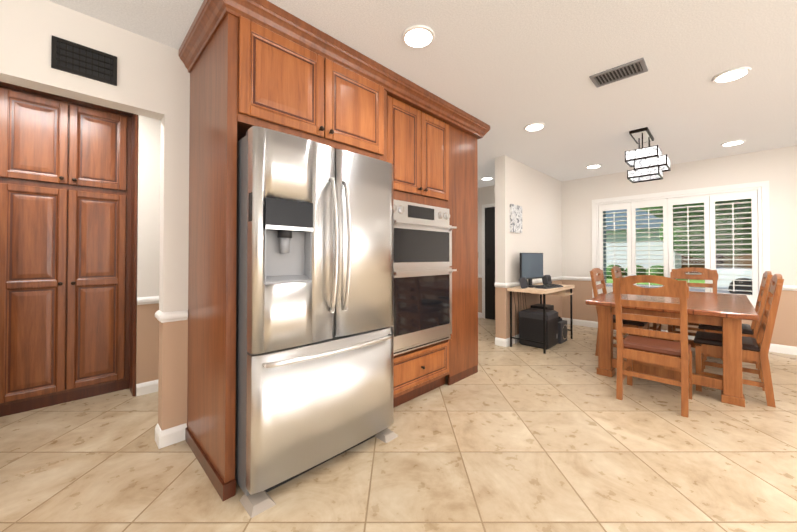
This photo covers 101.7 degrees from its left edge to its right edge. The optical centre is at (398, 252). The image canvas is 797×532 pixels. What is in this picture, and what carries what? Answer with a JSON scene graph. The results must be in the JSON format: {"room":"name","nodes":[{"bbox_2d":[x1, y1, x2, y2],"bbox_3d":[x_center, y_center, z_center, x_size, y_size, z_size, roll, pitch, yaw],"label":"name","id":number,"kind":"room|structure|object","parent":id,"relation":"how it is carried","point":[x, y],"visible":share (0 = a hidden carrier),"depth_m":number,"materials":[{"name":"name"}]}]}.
{"room":"kitchen","nodes":[
{"label":"kitchen","id":0,"kind":"room"},
{"bbox_2d":[0,0,189,429],"bbox_3d":[-1.471,-0.048,1.989,0.120,2.425,4.910,-1,-1,45],"label":"wall","id":1,"kind":"structure","parent":0,"point":[152,88],"depth_m":1.98,"materials":[{"name":"paint"}]},
{"bbox_2d":[51,35,116,85],"bbox_3d":[-1.657,-1.009,1.720,0.012,0.160,0.250,-1,-1,45],"label":"air vent","id":2,"kind":"object","parent":1,"relation":"in","point":[79,59],"visible":1,"depth_m":1.71,"materials":[{"name":"black metal"}]},
{"bbox_2d":[136,380,157,396],"bbox_3d":[-0.372,1.146,4.409,0.016,0.096,4.992,-1,-1,45],"label":"baseboard","id":3,"kind":"structure","parent":1,"relation":"attached to","point":[149,387],"depth_m":2.69,"materials":[{"name":"white"}]},
{"bbox_2d":[137,296,158,304],"bbox_3d":[-0.370,0.422,4.416,0.023,0.060,4.992,-1,-1,45],"label":"trim","id":4,"kind":"structure","parent":1,"relation":"attached to","point":[155,299],"depth_m":2.69,"materials":[{"name":"white"}]},
{"bbox_2d":[0,317,796,531],"bbox_3d":[1.099,1.210,1.591,6.820,0.100,8.240,-1,-1,45],"label":"floor","id":5,"kind":"structure","parent":0,"point":[519,437],"depth_m":1.77,"materials":[{"name":"tile"}]},
{"bbox_2d":[0,82,137,416],"bbox_3d":[-2.528,-0.015,2.476,0.276,2.370,0.805,-1,-1,45],"label":"pantry cabinet","id":6,"kind":"object","parent":5,"relation":"on","point":[68,221],"visible":1,"depth_m":2.52,"materials":[{"name":"brown wood"}]},
{"bbox_2d":[185,0,389,500],"bbox_3d":[-0.696,-0.045,2.155,0.737,2.422,1.040,-1,-1,45],"label":"tall cabinet","id":7,"kind":"object","parent":5,"relation":"on","point":[248,64],"depth_m":1.74,"materials":[{"name":"brown wood"}]},
{"bbox_2d":[235,126,397,517],"bbox_3d":[-0.594,0.297,2.021,0.872,1.735,0.912,-1,-1,45],"label":"fridge","id":8,"kind":"object","parent":5,"relation":"on","point":[314,316],"visible":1,"depth_m":1.64,"materials":[{"name":"metal"}]},
{"bbox_2d":[390,72,485,407],"bbox_3d":[0.106,-0.035,2.958,0.737,2.422,1.310,-1,-1,45],"label":"tall cabinet","id":9,"kind":"object","parent":5,"relation":"on","point":[434,153],"depth_m":2.77,"materials":[{"name":"brown wood"}]},
{"bbox_2d":[392,199,456,355],"bbox_3d":[0.016,0.186,2.742,0.637,1.135,0.746,-1,-1,45],"label":"wall oven","id":10,"kind":"object","parent":9,"relation":"in","point":[423,270],"visible":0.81,"depth_m":2.53,"materials":[{"name":"metal"}]},
{"bbox_2d":[519,308,557,349],"bbox_3d":[1.805,0.968,4.182,0.368,0.444,0.348,-1,-1,45],"label":"paper shredder","id":11,"kind":"object","parent":5,"relation":"on","point":[530,323],"visible":0.92,"depth_m":4.07,"materials":[{"name":"black plastic"}]},
{"bbox_2d":[531,304,553,309],"bbox_3d":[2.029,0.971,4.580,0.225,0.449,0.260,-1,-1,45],"label":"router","id":12,"kind":"object","parent":11,"relation":"on","point":[548,307],"visible":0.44,"depth_m":4.53,"materials":[{"name":"black plastic"}]},
{"bbox_2d":[507,283,574,353],"bbox_3d":[1.906,0.823,4.294,0.472,0.740,1.040,-1,-1,45],"label":"desk","id":13,"kind":"object","parent":5,"relation":"on","point":[565,290],"visible":0.67,"depth_m":4.08,"materials":[{"name":"brown wood"}]},
{"bbox_2d":[513,292,526,342],"bbox_3d":[1.655,0.840,4.348,0.018,0.697,0.487,-1,-1,45],"label":"cables","id":14,"kind":"object","parent":13,"relation":"hanging from","point":[518,307],"visible":0.4,"depth_m":4.28,"materials":[{"name":"black plastic"}]},
{"bbox_2d":[519,277,528,288],"bbox_3d":[1.543,0.374,3.998,0.097,0.141,0.092,0,-1,31],"label":"speaker","id":15,"kind":"object","parent":13,"relation":"on","point":[523,281],"visible":0.96,"depth_m":3.96},
{"bbox_2d":[520,253,542,287],"bbox_3d":[1.748,0.229,4.276,0.184,0.444,0.549,-1,-1,45],"label":"monitor","id":16,"kind":"object","parent":13,"relation":"on","point":[531,266],"visible":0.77,"depth_m":4.24,"materials":[{"name":"black plastic"}]},
{"bbox_2d":[542,275,551,284],"bbox_3d":[2.042,0.380,4.469,0.092,0.141,0.097,0,-1,-29],"label":"speaker","id":17,"kind":"object","parent":13,"relation":"on","point":[546,279],"visible":0.9,"depth_m":4.44},
{"bbox_2d":[535,284,562,288],"bbox_3d":[1.935,0.434,4.157,0.440,0.031,0.140,1,-1,-37],"label":"keyboard","id":18,"kind":"object","parent":13,"relation":"on","point":[548,286],"visible":1,"depth_m":4.09,"materials":[{"name":"grey plastic"}]},
{"bbox_2d":[558,320,567,343],"bbox_3d":[2.134,1.058,4.368,0.193,0.269,0.250,-1,-1,45],"label":"subwoofer","id":19,"kind":"object","parent":5,"relation":"on","point":[562,331],"visible":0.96,"depth_m":4.26,"materials":[{"name":"grey plastic"}]},
{"bbox_2d":[590,268,649,355],"bbox_3d":[2.557,0.686,3.745,0.507,1.000,0.454,-1,-1,45],"label":"chair","id":20,"kind":"object","parent":5,"relation":"on","point":[595,278],"visible":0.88,"depth_m":3.73,"materials":[{"name":"brown wood"}]},
{"bbox_2d":[611,266,660,334],"bbox_3d":[3.263,0.694,4.453,0.507,1.000,0.454,-1,-1,45],"label":"chair","id":21,"kind":"object","parent":5,"relation":"on","point":[656,326],"visible":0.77,"depth_m":4.47,"materials":[{"name":"brown wood"}]},
{"bbox_2d":[612,275,691,417],"bbox_3d":[2.038,0.672,2.594,0.454,1.000,0.507,-1,-1,45],"label":"chair","id":22,"kind":"object","parent":5,"relation":"on","point":[629,347],"visible":1,"depth_m":2.47,"materials":[{"name":"brown wood"}]},
{"bbox_2d":[585,292,758,406],"bbox_3d":[2.820,0.824,3.354,1.130,0.715,1.720,-1,-1,45],"label":"dining table","id":23,"kind":"object","parent":5,"relation":"on","point":[728,313],"visible":0.75,"depth_m":2.77,"materials":[{"name":"brown wood"}]},
{"bbox_2d":[668,267,717,335],"bbox_3d":[3.630,0.689,4.004,0.454,1.000,0.507,-1,-1,45],"label":"chair","id":24,"kind":"object","parent":5,"relation":"on","point":[707,274],"visible":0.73,"depth_m":4.11,"materials":[{"name":"brown wood"}]},
{"bbox_2d":[698,271,772,378],"bbox_3d":[3.394,0.680,3.291,0.507,1.000,0.454,-1,-1,45],"label":"chair","id":25,"kind":"object","parent":5,"relation":"on","point":[750,331],"visible":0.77,"depth_m":3.13,"materials":[{"name":"brown wood"}]},
{"bbox_2d":[693,274,783,407],"bbox_3d":[2.850,0.673,2.746,0.507,1.000,0.454,-1,-1,45],"label":"chair","id":26,"kind":"object","parent":5,"relation":"on","point":[754,349],"visible":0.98,"depth_m":2.62,"materials":[{"name":"brown wood"}]},
{"bbox_2d":[48,0,796,187],"bbox_3d":[1.099,-1.315,1.621,6.820,0.100,8.240,-1,-1,45],"label":"ceiling","id":27,"kind":"structure","parent":0,"point":[507,71],"depth_m":2.15,"materials":[{"name":"white paint"}]},
{"bbox_2d":[402,25,434,47],"bbox_3d":[0.116,-1.255,1.896,0.196,0.012,0.196,-1,-1,45],"label":"recessed light","id":28,"kind":"object","parent":27,"relation":"in","point":[418,36],"visible":0.98,"depth_m":1.88,"materials":[{"name":"white"}]},
{"bbox_2d":[481,177,492,179],"bbox_3d":[1.457,-1.213,5.333,0.196,0.012,0.196,-1,-1,45],"label":"recessed light","id":29,"kind":"object","parent":27,"relation":"in","point":[486,178],"visible":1,"depth_m":5.30,"materials":[{"name":"white"}]},
{"bbox_2d":[524,123,544,130],"bbox_3d":[1.346,-1.239,3.212,0.196,0.012,0.196,-1,-1,45],"label":"recessed light","id":30,"kind":"object","parent":27,"relation":"in","point":[533,126],"visible":0.98,"depth_m":3.19,"materials":[{"name":"white"}]},
{"bbox_2d":[586,164,600,168],"bbox_3d":[2.773,-1.222,4.613,0.196,0.012,0.196,-1,-1,45],"label":"recessed light","id":31,"kind":"object","parent":27,"relation":"in","point":[593,166],"visible":1,"depth_m":4.59,"materials":[{"name":"white"}]},
{"bbox_2d":[589,58,647,87],"bbox_3d":[1.539,-1.251,2.273,0.310,0.011,0.195,-1,-1,45],"label":"ceiling vent","id":32,"kind":"object","parent":27,"relation":"in","point":[624,71],"visible":1,"depth_m":2.26,"materials":[{"name":"grey metal"}]},
{"bbox_2d":[625,127,670,182],"bbox_3d":[2.615,-1.016,3.405,0.340,0.454,0.470,-1,-1,45],"label":"pendant light fixture","id":33,"kind":"object","parent":27,"relation":"hanging from","point":[650,163],"visible":1,"depth_m":3.32,"materials":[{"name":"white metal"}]},
{"bbox_2d":[712,67,750,82],"bbox_3d":[2.350,-1.250,2.293,0.196,0.012,0.196,-1,-1,45],"label":"recessed light","id":34,"kind":"object","parent":27,"relation":"in","point":[731,74],"visible":0.96,"depth_m":2.28,"materials":[{"name":"white"}]},
{"bbox_2d":[721,140,745,145],"bbox_3d":[3.778,-1.233,3.666,0.196,0.012,0.196,-1,-1,45],"label":"recessed light","id":35,"kind":"object","parent":27,"relation":"in","point":[733,142],"visible":1,"depth_m":3.65,"materials":[{"name":"white"}]},
{"bbox_2d":[478,186,491,312],"bbox_3d":[1.885,-0.002,5.782,1.290,2.425,0.120,-1,-1,45],"label":"wall","id":36,"kind":"structure","parent":0,"point":[484,193],"depth_m":6.05,"materials":[{"name":"paint"}]},
{"bbox_2d":[482,203,494,319],"bbox_3d":[1.891,0.162,5.652,0.990,2.095,0.048,-1,-1,45],"label":"front door","id":37,"kind":"structure","parent":36,"relation":"in","point":[488,261],"depth_m":5.90,"materials":[{"name":"black wood"}]},
{"bbox_2d":[492,155,563,338],"bbox_3d":[2.020,-0.013,4.877,0.140,2.425,2.030,-1,-1,45],"label":"wall","id":38,"kind":"structure","parent":0,"point":[540,195],"depth_m":4.50,"materials":[{"name":"paint"}]},
{"bbox_2d":[510,204,521,232],"bbox_3d":[1.558,-0.443,4.298,0.028,0.360,0.310,-1,-1,45],"label":"picture","id":39,"kind":"object","parent":38,"relation":"attached to","point":[515,218],"visible":1,"depth_m":4.26},
{"bbox_2d":[503,276,563,287],"bbox_3d":[2.072,0.427,4.816,0.033,0.060,2.073,-1,-1,45],"label":"trim","id":40,"kind":"structure","parent":38,"relation":"attached to","point":[512,284],"depth_m":4.67,"materials":[{"name":"white"}]},
{"bbox_2d":[504,317,563,346],"bbox_3d":[2.069,1.151,4.802,0.016,0.096,2.046,-1,-1,45],"label":"baseboard","id":41,"kind":"structure","parent":38,"relation":"attached to","point":[506,341],"depth_m":4.14,"materials":[{"name":"white"}]},
{"bbox_2d":[564,146,796,346],"bbox_3d":[4.520,-0.025,3.928,5.020,2.425,0.120,-1,-1,45],"label":"wall","id":42,"kind":"structure","parent":0,"point":[778,166],"depth_m":4.24,"materials":[{"name":"paint"}]},
{"bbox_2d":[564,276,590,280],"bbox_3d":[2.973,0.433,5.367,0.408,0.060,0.023,-1,-1,45],"label":"trim","id":43,"kind":"structure","parent":42,"relation":"attached to","point":[565,277],"depth_m":5.36,"materials":[{"name":"white"}]},
{"bbox_2d":[563,318,796,354],"bbox_3d":[4.522,1.139,3.816,4.880,0.096,0.016,-1,-1,45],"label":"baseboard","id":44,"kind":"structure","parent":42,"relation":"attached to","point":[777,348],"depth_m":3.88,"materials":[{"name":"white"}]},
{"bbox_2d":[592,181,769,307],"bbox_3d":[3.827,-0.059,4.600,1.890,1.590,0.139,-1,-1,45],"label":"window shutters","id":45,"kind":"object","parent":42,"relation":"attached to","point":[725,233],"visible":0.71,"depth_m":4.44,"materials":[{"name":"white wood"}]},
{"bbox_2d":[782,285,796,290],"bbox_3d":[5.352,0.404,2.992,2.528,0.060,0.023,-1,-1,45],"label":"trim","id":46,"kind":"structure","parent":42,"relation":"attached to","point":[785,287],"depth_m":3.78,"materials":[{"name":"white wood"}]}
]}

